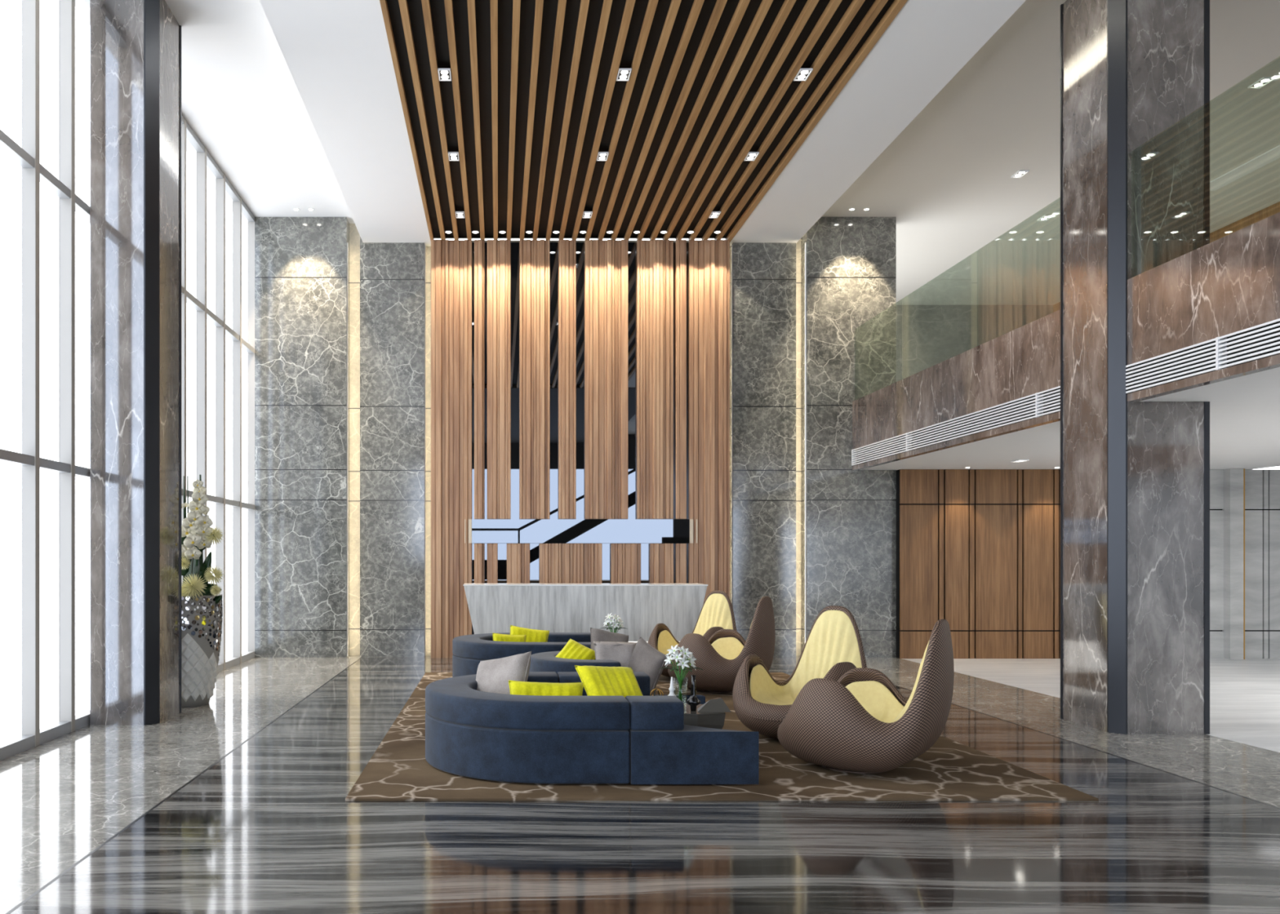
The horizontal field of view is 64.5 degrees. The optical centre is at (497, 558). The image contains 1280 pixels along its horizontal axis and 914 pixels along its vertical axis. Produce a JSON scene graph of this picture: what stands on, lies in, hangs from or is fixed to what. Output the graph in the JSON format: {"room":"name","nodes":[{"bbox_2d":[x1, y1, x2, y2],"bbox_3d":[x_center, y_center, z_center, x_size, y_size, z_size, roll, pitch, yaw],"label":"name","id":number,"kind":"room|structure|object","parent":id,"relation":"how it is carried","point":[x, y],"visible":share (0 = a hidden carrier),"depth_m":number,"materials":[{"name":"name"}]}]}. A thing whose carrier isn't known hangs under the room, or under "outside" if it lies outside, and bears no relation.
{"room":"lobby","nodes":[
{"label":"lobby","id":0,"kind":"room"},
{"bbox_2d":[75,0,354,225],"bbox_3d":[-3.065,-5.605,2.300,2.330,0.150,28.600,0,0,0],"label":"ceiling","id":1,"kind":"structure","parent":0,"point":[241,98],"depth_m":12.36,"materials":[{"name":"white paint"}]},
{"bbox_2d":[254,217,349,657],"bbox_3d":[-3.192,-1.965,16.390,1.485,7.130,0.420,0,0,0],"label":"wall","id":2,"kind":"structure","parent":0,"point":[300,263],"depth_m":16.18,"materials":[{"name":"grey stone"}]},
{"bbox_2d":[241,199,254,662],"bbox_3d":[-3.990,-1.965,15.800,0.120,7.130,0.920,0,0,0],"label":"window","id":3,"kind":"structure","parent":2,"relation":"in","point":[249,346],"depth_m":16.18,"materials":[{"name":"glass"}]},
{"bbox_2d":[346,242,347,657],"bbox_3d":[-2.442,-1.770,16.230,0.012,6.720,0.024,0,0,0],"label":"light strip","id":4,"kind":"object","parent":2,"relation":"attached to","point":[347,242],"visible":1,"depth_m":16.22,"materials":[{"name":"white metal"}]},
{"bbox_2d":[360,236,424,657],"bbox_3d":[-1.725,-1.825,16.450,1.050,6.850,0.300,0,0,0],"label":"wall","id":5,"kind":"structure","parent":0,"point":[392,275],"depth_m":16.30,"materials":[{"name":"grey stone"}]},
{"bbox_2d":[424,244,425,656],"bbox_3d":[-1.192,-1.770,16.340,0.012,6.720,0.024,0,0,0],"label":"light strip","id":6,"kind":"object","parent":5,"relation":"attached to","point":[424,245],"visible":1,"depth_m":16.33,"materials":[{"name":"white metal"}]},
{"bbox_2d":[349,223,800,655],"bbox_3d":[1.275,-1.965,16.550,7.450,7.130,0.100,0,0,0],"label":"wall","id":7,"kind":"structure","parent":0,"point":[354,237],"depth_m":16.50,"materials":[{"name":"beige stone"}]},
{"bbox_2d":[431,240,729,657],"bbox_3d":[1.333,-1.768,16.174,4.834,6.736,0.172,0,0,0],"label":"wall","id":8,"kind":"structure","parent":0,"point":[580,391],"depth_m":16.11,"materials":[{"name":"brown wood"}]},
{"bbox_2d":[471,242,687,634],"bbox_3d":[1.340,-1.768,16.250,4.820,6.736,0.020,0,0,0],"label":"mirror","id":9,"kind":"object","parent":8,"relation":"attached to","point":[632,246],"depth_m":16.24,"materials":[{"name":"black mirror"}]},
{"bbox_2d":[471,519,689,543],"bbox_3d":[1.330,-0.443,16.094,3.502,0.385,0.012,0,0,0],"label":"mirror","id":10,"kind":"object","parent":8,"relation":"attached to","point":[483,531],"depth_m":16.09,"materials":[{"name":"blue mirror"}]},
{"bbox_2d":[0,655,1279,913],"bbox_3d":[4.635,1.700,2.500,17.730,0.200,29.000,0,0,0],"label":"floor","id":11,"kind":"structure","parent":0,"point":[270,828],"depth_m":5.92,"materials":[{"name":"stone"}]},
{"bbox_2d":[0,0,39,760],"bbox_3d":[-3.990,-1.965,8.115,0.120,7.130,0.930,0,0,0],"label":"window","id":12,"kind":"structure","parent":11,"relation":"on","point":[28,157],"depth_m":8.50,"materials":[{"name":"glass"}]},
{"bbox_2d":[40,0,75,744],"bbox_3d":[-3.990,-1.965,8.940,0.120,7.130,0.720,0,0,0],"label":"window","id":13,"kind":"structure","parent":11,"relation":"on","point":[64,188],"depth_m":9.22,"materials":[{"name":"glass"}]},
{"bbox_2d":[75,0,89,730],"bbox_3d":[-3.990,-1.965,10.050,0.120,7.130,1.500,0,0,0],"label":"window","id":14,"kind":"structure","parent":11,"relation":"on","point":[82,720],"depth_m":9.52,"materials":[{"name":"metal"}]},
{"bbox_2d":[89,0,181,725],"bbox_3d":[-3.607,-1.965,10.000,0.637,7.130,0.784,0,0,0],"label":"marble column","id":15,"kind":"structure","parent":11,"relation":"on","point":[135,45],"depth_m":9.62,"materials":[{"name":"stone"}]},
{"bbox_2d":[4,657,362,913],"bbox_3d":[-2.210,1.625,2.150,0.020,0.050,28.300,0,0,0],"label":"trim","id":16,"kind":"structure","parent":11,"relation":"in","point":[242,744],"depth_m":6.12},
{"bbox_2d":[181,114,186,591],"bbox_3d":[-3.990,-1.965,12.160,0.120,7.130,0.920,0,0,0],"label":"window","id":17,"kind":"structure","parent":11,"relation":"on","point":[183,119],"depth_m":12.54,"materials":[{"name":"metal"}]},
{"bbox_2d":[186,121,206,562],"bbox_3d":[-3.990,-1.965,13.060,0.120,7.130,0.880,0,0,0],"label":"window","id":18,"kind":"structure","parent":11,"relation":"on","point":[198,304],"depth_m":13.42,"materials":[{"name":"metal"}]},
{"bbox_2d":[181,594,222,707],"bbox_3d":[-3.490,0.996,10.998,0.890,1.206,0.885,0,0,0],"label":"planter","id":19,"kind":"object","parent":11,"relation":"on","point":[201,618],"visible":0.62,"depth_m":10.72,"materials":[{"name":"grey tile"}]},
{"bbox_2d":[181,475,223,604],"bbox_3d":[-3.244,-0.213,10.808,0.475,1.414,0.530,0,0,-33],"label":"orchid arrangement","id":20,"kind":"object","parent":19,"relation":"on","point":[197,535],"visible":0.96,"depth_m":10.71,"materials":[{"name":"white plant"}]},
{"bbox_2d":[206,150,225,672],"bbox_3d":[-3.990,-1.965,13.960,0.120,7.130,0.920,0,0,0],"label":"window","id":21,"kind":"structure","parent":11,"relation":"on","point":[218,320],"depth_m":14.34,"materials":[{"name":"metal"}]},
{"bbox_2d":[225,176,241,669],"bbox_3d":[-3.990,-1.965,14.880,0.120,7.130,0.920,0,0,0],"label":"window","id":22,"kind":"structure","parent":11,"relation":"on","point":[235,335],"depth_m":15.26,"materials":[{"name":"glass"}]},
{"bbox_2d":[462,583,707,642],"bbox_3d":[1.270,0.988,14.878,3.550,1.225,0.764,0,0,0],"label":"reception desk","id":23,"kind":"object","parent":11,"relation":"on","point":[492,607],"visible":0.54,"depth_m":14.50,"materials":[{"name":"stone"}]},
{"bbox_2d":[345,672,1098,800],"bbox_3d":[1.480,1.593,10.280,4.980,0.014,7.340,0,0,0],"label":"rug","id":24,"kind":"object","parent":11,"relation":"on","point":[398,770],"visible":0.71,"depth_m":7.04,"materials":[{"name":"brown carpet"}]},
{"bbox_2d":[452,632,591,677],"bbox_3d":[0.625,1.287,12.630,2.400,0.573,1.910,0,0,0],"label":"curved sofa","id":25,"kind":"object","parent":24,"relation":"on","point":[468,651],"visible":0.38,"depth_m":11.97,"materials":[{"name":"blue fabric"}]},
{"bbox_2d":[492,632,526,642],"bbox_3d":[0.140,1.111,12.298,0.444,0.394,0.226,0,0,-6],"label":"cushion","id":26,"kind":"object","parent":25,"relation":"on","point":[496,637],"visible":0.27,"depth_m":12.29,"materials":[{"name":"fabric"}]},
{"bbox_2d":[510,625,549,642],"bbox_3d":[0.380,1.066,12.600,0.558,0.447,0.257,0,0,-1],"label":"cushion","id":27,"kind":"object","parent":25,"relation":"on","point":[532,635],"visible":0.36,"depth_m":12.59,"materials":[{"name":"fabric"}]},
{"bbox_2d":[528,651,654,694],"bbox_3d":[0.960,1.287,10.300,1.300,0.573,1.300,0,0,0],"label":"lounge seat","id":28,"kind":"object","parent":24,"relation":"on","point":[543,661],"visible":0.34,"depth_m":9.81,"materials":[{"name":"blue fabric"}]},
{"bbox_2d":[555,638,595,659],"bbox_3d":[0.790,1.011,10.220,0.427,0.360,0.293,0,0,31],"label":"cushion","id":29,"kind":"object","parent":28,"relation":"on","point":[573,650],"visible":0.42,"depth_m":10.18,"materials":[{"name":"fabric"}]},
{"bbox_2d":[590,627,628,659],"bbox_3d":[1.160,0.926,10.419,0.480,0.402,0.313,0,0,-5],"label":"cushion","id":30,"kind":"object","parent":28,"relation":"on","point":[597,635],"visible":0.4,"depth_m":10.43,"materials":[{"name":"fabric"}]},
{"bbox_2d":[593,641,636,666],"bbox_3d":[1.180,1.016,9.978,0.465,0.376,0.226,0,0,-8],"label":"cushion","id":31,"kind":"object","parent":28,"relation":"on","point":[621,652],"visible":0.56,"depth_m":9.94,"materials":[{"name":"fabric"}]},
{"bbox_2d":[627,636,666,694],"bbox_3d":[1.439,1.056,9.779,0.198,0.571,0.592,0,0,-31],"label":"cushion","id":32,"kind":"object","parent":28,"relation":"on","point":[645,658],"visible":0.65,"depth_m":9.66,"materials":[{"name":"fabric"}]},
{"bbox_2d":[425,671,759,784],"bbox_3d":[0.625,1.287,7.930,2.400,0.573,1.910,0,0,0],"label":"curved sofa","id":33,"kind":"object","parent":24,"relation":"on","point":[645,739],"visible":0.93,"depth_m":6.98,"materials":[{"name":"blue fabric"}]},
{"bbox_2d":[475,651,532,694],"bbox_3d":[0.018,1.021,8.117,0.631,0.546,0.325,0,0,39],"label":"cushion","id":34,"kind":"object","parent":33,"relation":"on","point":[493,676],"visible":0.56,"depth_m":8.04,"materials":[{"name":"fabric"}]},
{"bbox_2d":[508,680,583,695],"bbox_3d":[0.369,1.111,7.660,0.602,0.342,0.259,0,0,-4],"label":"cushion","id":35,"kind":"object","parent":33,"relation":"on","point":[516,687],"visible":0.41,"depth_m":7.65,"materials":[{"name":"fabric"}]},
{"bbox_2d":[573,665,642,697],"bbox_3d":[0.900,1.036,7.779,0.532,0.390,0.423,0,0,-20],"label":"cushion","id":36,"kind":"object","parent":33,"relation":"on","point":[597,680],"visible":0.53,"depth_m":7.76,"materials":[{"name":"fabric"}]},
{"bbox_2d":[647,591,737,677],"bbox_3d":[2.598,1.011,13.286,1.250,1.149,1.177,0,0,-43],"label":"egg chair","id":37,"kind":"object","parent":24,"relation":"on","point":[717,613],"visible":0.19,"depth_m":13.54,"materials":[{"name":"yellow fabric"}]},
{"bbox_2d":[657,593,733,654],"bbox_3d":[2.611,0.898,13.298,1.074,0.846,0.875,0,0,-43],"label":"cushion","id":38,"kind":"object","parent":37,"relation":"on","point":[716,613],"depth_m":13.56,"materials":[{"name":"yellow fabric"}]},
{"bbox_2d":[684,703,725,728],"bbox_3d":[1.527,1.392,8.006,0.551,0.388,0.603,0,0,7],"label":"table","id":39,"kind":"object","parent":24,"relation":"on","point":[715,720],"visible":0.29,"depth_m":7.77,"materials":[{"name":"stone"}]},
{"bbox_2d":[649,688,663,695],"bbox_3d":[1.270,1.118,8.000,0.107,0.159,0.094,0,0,0],"label":"wire sphere","id":40,"kind":"object","parent":39,"relation":"on","point":[659,690],"visible":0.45,"depth_m":8.00,"materials":[{"name":"gold metal"}]},
{"bbox_2d":[667,676,675,696],"bbox_3d":[1.380,1.068,7.940,0.143,0.259,0.143,0,0,0],"label":"candlestick","id":41,"kind":"object","parent":39,"relation":"on","point":[671,688],"visible":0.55,"depth_m":7.93,"materials":[{"name":"white ceramic"}]},
{"bbox_2d":[657,644,702,706],"bbox_3d":[1.466,0.943,8.060,0.362,0.508,0.350,0,0,0],"label":"vase","id":42,"kind":"object","parent":39,"relation":"on","point":[673,652],"visible":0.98,"depth_m":8.04,"materials":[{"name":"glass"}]},
{"bbox_2d":[686,675,700,711],"bbox_3d":[1.540,1.056,7.880,0.110,0.282,0.110,0,0,0],"label":"candlestick","id":43,"kind":"object","parent":39,"relation":"on","point":[692,701],"visible":1,"depth_m":7.86,"materials":[{"name":"black paint"}]},
{"bbox_2d":[697,697,731,712],"bbox_3d":[1.690,1.147,7.895,0.260,0.100,0.190,0,0,0],"label":"ornament","id":44,"kind":"object","parent":39,"relation":"on","point":[717,704],"visible":1,"depth_m":7.83,"materials":[{"name":"stone"}]},
{"bbox_2d":[667,595,775,693],"bbox_3d":[2.671,1.011,11.988,1.250,1.149,1.177,0,0,38],"label":"egg chair","id":45,"kind":"object","parent":24,"relation":"on","point":[720,657],"visible":0.74,"depth_m":11.55,"materials":[{"name":"brown wicker"}]},
{"bbox_2d":[711,623,751,659],"bbox_3d":[2.685,0.898,11.977,1.074,0.846,0.875,0,0,38],"label":"cushion","id":46,"kind":"object","parent":45,"relation":"on","point":[726,644],"depth_m":12.33,"materials":[{"name":"yellow fabric"}]},
{"bbox_2d":[732,605,866,738],"bbox_3d":[2.718,1.011,8.886,1.250,1.149,1.177,0,0,-43],"label":"egg chair","id":47,"kind":"object","parent":24,"relation":"on","point":[833,647],"visible":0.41,"depth_m":9.11,"materials":[{"name":"beige fabric"}]},
{"bbox_2d":[749,609,862,705],"bbox_3d":[2.731,0.898,8.898,1.074,0.846,0.875,0,0,-43],"label":"cushion","id":48,"kind":"object","parent":47,"relation":"on","point":[833,640],"depth_m":9.18,"materials":[{"name":"yellow fabric"}]},
{"bbox_2d":[777,618,954,773],"bbox_3d":[2.761,1.011,7.568,1.250,1.149,1.177,0,0,38],"label":"egg chair","id":49,"kind":"object","parent":24,"relation":"on","point":[860,722],"visible":1,"depth_m":7.14,"materials":[{"name":"brown fabric"}]},
{"bbox_2d":[844,641,928,723],"bbox_3d":[2.775,0.898,7.557,1.074,0.846,0.875,0,0,38],"label":"cushion","id":50,"kind":"object","parent":49,"relation":"on","point":[878,703],"depth_m":7.83,"materials":[{"name":"yellow fabric"}]},
{"bbox_3d":[1.520,1.392,12.650,0.600,0.388,0.600,0,0,0],"label":"table","id":51,"kind":"object","parent":24,"relation":"on","visible":0},
{"bbox_2d":[599,613,627,633],"bbox_3d":[1.466,0.943,12.710,0.362,0.508,0.350,0,0,0],"label":"flowers","id":52,"kind":"object","parent":51,"relation":"on","point":[618,621],"visible":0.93,"depth_m":12.67,"materials":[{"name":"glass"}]},
{"bbox_2d":[896,469,1060,658],"bbox_3d":[8.040,0.086,16.150,3.200,3.029,0.300,0,0,0],"label":"panelling","id":53,"kind":"object","parent":11,"relation":"on","point":[978,551],"visible":0.78,"depth_m":16.00,"materials":[{"name":"brown wood"}]},
{"bbox_2d":[1060,0,1209,734],"bbox_3d":[6.051,-1.965,9.550,0.867,7.130,0.884,0,0,0],"label":"marble column","id":54,"kind":"structure","parent":11,"relation":"on","point":[1135,74],"depth_m":9.12,"materials":[{"name":"stone"}]},
{"bbox_2d":[851,212,1279,470],"bbox_3d":[8.902,-2.570,10.885,6.376,2.280,10.570,0,0,0],"label":"gallery","id":55,"kind":"object","parent":54,"relation":"attached to","point":[1203,323],"visible":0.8,"depth_m":10.35,"materials":[{"name":"brown stone"}]},
{"bbox_2d":[851,388,1060,466],"bbox_3d":[5.757,-1.630,13.078,0.086,0.260,6.185,0,0,0],"label":"grille","id":56,"kind":"object","parent":55,"relation":"attached to","point":[1040,404],"depth_m":12.30,"materials":[{"name":"white metal"}]},
{"bbox_2d":[1010,459,1029,462],"bbox_3d":[7.570,-1.420,14.500,0.140,0.020,0.240,0,0,0],"label":"spotlight","id":57,"kind":"object","parent":55,"relation":"attached to","point":[1016,460],"visible":1,"depth_m":14.41,"materials":[{"name":"white metal"}]},
{"bbox_2d":[1125,318,1279,393],"bbox_3d":[5.726,-1.632,7.357,0.016,0.252,3.515,0,0,0],"label":"grille","id":58,"kind":"object","parent":55,"relation":"attached to","point":[1220,340],"depth_m":8.06,"materials":[{"name":"white metal"}]},
{"bbox_2d":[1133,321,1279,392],"bbox_3d":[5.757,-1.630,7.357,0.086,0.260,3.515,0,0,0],"label":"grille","id":59,"kind":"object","parent":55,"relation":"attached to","point":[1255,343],"depth_m":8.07,"materials":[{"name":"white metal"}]},
{"bbox_2d":[259,0,1026,246],"bbox_3d":[1.335,-5.284,2.250,7.070,0.292,28.500,0,0,0],"label":"ceiling","id":60,"kind":"structure","parent":0,"point":[532,98],"depth_m":11.38,"materials":[{"name":"brown wood"}]},
{"bbox_2d":[437,68,451,80],"bbox_3d":[-0.566,-5.140,10.620,0.132,0.020,0.240,0,0,0],"label":"recessed light","id":61,"kind":"object","parent":60,"relation":"in","point":[444,74],"visible":1,"depth_m":10.62,"materials":[{"name":"white metal"}]},
{"bbox_2d":[448,151,459,160],"bbox_3d":[-0.566,-5.140,12.780,0.132,0.020,0.240,0,0,0],"label":"recessed light","id":62,"kind":"object","parent":60,"relation":"in","point":[453,156],"visible":1,"depth_m":12.76,"materials":[{"name":"white metal"}]},
{"bbox_2d":[455,211,464,218],"bbox_3d":[-0.566,-5.140,14.950,0.132,0.020,0.240,0,0,0],"label":"recessed light","id":63,"kind":"object","parent":60,"relation":"in","point":[459,215],"visible":1,"depth_m":14.96,"materials":[{"name":"white metal"}]},
{"bbox_2d":[582,211,592,218],"bbox_3d":[1.337,-5.140,14.950,0.132,0.020,0.240,0,0,0],"label":"recessed light","id":64,"kind":"object","parent":60,"relation":"in","point":[586,215],"visible":1,"depth_m":14.96,"materials":[{"name":"white metal"}]},
{"bbox_2d":[596,151,608,160],"bbox_3d":[1.337,-5.140,12.780,0.132,0.020,0.240,0,0,0],"label":"recessed light","id":65,"kind":"object","parent":60,"relation":"in","point":[602,156],"visible":1,"depth_m":12.77,"materials":[{"name":"white metal"}]},
{"bbox_2d":[616,68,631,80],"bbox_3d":[1.337,-5.140,10.620,0.132,0.020,0.240,0,0,0],"label":"recessed light","id":66,"kind":"object","parent":60,"relation":"in","point":[624,74],"visible":1,"depth_m":10.62,"materials":[{"name":"white metal"}]},
{"bbox_2d":[708,211,720,218],"bbox_3d":[3.240,-5.140,14.950,0.132,0.020,0.240,0,0,0],"label":"recessed light","id":67,"kind":"object","parent":60,"relation":"in","point":[714,215],"visible":1,"depth_m":14.96,"materials":[{"name":"white metal"}]},
{"bbox_2d":[743,151,759,160],"bbox_3d":[3.240,-5.140,12.780,0.132,0.020,0.240,0,0,0],"label":"recessed light","id":68,"kind":"object","parent":60,"relation":"in","point":[751,156],"visible":1,"depth_m":12.77,"materials":[{"name":"white metal"}]},
{"bbox_2d":[793,68,813,80],"bbox_3d":[3.240,-5.140,10.620,0.132,0.020,0.240,0,0,0],"label":"recessed light","id":69,"kind":"object","parent":60,"relation":"in","point":[802,74],"visible":1,"depth_m":10.62,"materials":[{"name":"white metal"}]},
{"bbox_2d":[729,243,795,657],"bbox_3d":[4.345,-1.825,16.450,1.030,6.850,0.300,0,0,0],"label":"wall","id":70,"kind":"structure","parent":0,"point":[764,274],"depth_m":16.30,"materials":[{"name":"grey stone"}]},
{"bbox_2d":[731,244,732,604],"bbox_3d":[3.822,-1.770,16.340,0.012,6.720,0.024,0,0,0],"label":"light strip","id":71,"kind":"object","parent":70,"relation":"attached to","point":[731,245],"visible":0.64,"depth_m":16.33,"materials":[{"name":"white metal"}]},
{"bbox_2d":[800,217,896,657],"bbox_3d":[5.720,-1.965,16.390,1.440,7.130,0.420,0,0,0],"label":"wall","id":72,"kind":"structure","parent":0,"point":[851,261],"depth_m":16.18,"materials":[{"name":"grey stone"}]},
{"bbox_2d":[804,242,806,642],"bbox_3d":[4.992,-1.770,16.230,0.012,6.720,0.024,0,0,0],"label":"light strip","id":73,"kind":"object","parent":72,"relation":"attached to","point":[805,242],"visible":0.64,"depth_m":16.23,"materials":[{"name":"white metal"}]},
{"bbox_2d":[895,685,1279,808],"bbox_3d":[5.010,1.625,2.150,0.020,0.050,28.300,0,0,0],"label":"trim","id":74,"kind":"structure","parent":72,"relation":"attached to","point":[895,686],"depth_m":7.90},
{"bbox_2d":[896,305,1053,382],"bbox_3d":[9.050,-3.615,21.900,6.100,3.830,0.200,0,0,0],"label":"wall","id":75,"kind":"structure","parent":0,"point":[927,336],"depth_m":21.80,"materials":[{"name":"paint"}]},
{"bbox_2d":[821,0,1279,305],"bbox_3d":[8.300,-5.605,5.000,7.600,0.150,34.000,0,0,0],"label":"ceiling","id":76,"kind":"structure","parent":0,"point":[969,232],"depth_m":13.99,"materials":[{"name":"white paint"}]},
{"bbox_2d":[1010,169,1029,177],"bbox_3d":[7.490,-5.520,14.350,0.140,0.020,0.240,0,0,0],"label":"recessed light","id":77,"kind":"object","parent":76,"relation":"in","point":[1020,173],"visible":1,"depth_m":14.33,"materials":[{"name":"white metal"}]},
{"bbox_2d":[1037,214,1053,221],"bbox_3d":[8.870,-5.520,16.200,0.140,0.020,0.240,0,0,0],"label":"recessed light","id":78,"kind":"object","parent":76,"relation":"in","point":[1046,217],"visible":1,"depth_m":16.19,"materials":[{"name":"white metal"}]},
{"bbox_2d":[1209,145,1279,191],"bbox_3d":[10.600,-5.523,12.000,0.300,0.012,6.000,0,0,0],"label":"recessed light","id":79,"kind":"object","parent":76,"relation":"in","point":[1273,154],"visible":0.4,"depth_m":14.17,"materials":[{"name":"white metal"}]},
{"bbox_2d":[1248,76,1275,88],"bbox_3d":[8.860,-5.520,11.600,0.140,0.020,0.240,0,0,0],"label":"recessed light","id":80,"kind":"object","parent":76,"relation":"in","point":[1264,81],"visible":1,"depth_m":11.60,"materials":[{"name":"white metal"}]},
{"bbox_2d":[1053,201,1279,312],"bbox_3d":[12.200,-3.565,5.000,0.200,3.930,34.000,0,0,0],"label":"wall","id":81,"kind":"structure","parent":0,"point":[1270,211],"depth_m":16.25,"materials":[{"name":"brown wood"}]},
{"bbox_2d":[1209,468,1279,659],"bbox_3d":[11.570,0.086,16.087,3.860,3.029,0.425,0,0,0],"label":"panelling","id":82,"kind":"object","parent":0,"point":[1245,504],"visible":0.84,"depth_m":16.02,"materials":[{"name":"grey stone"}]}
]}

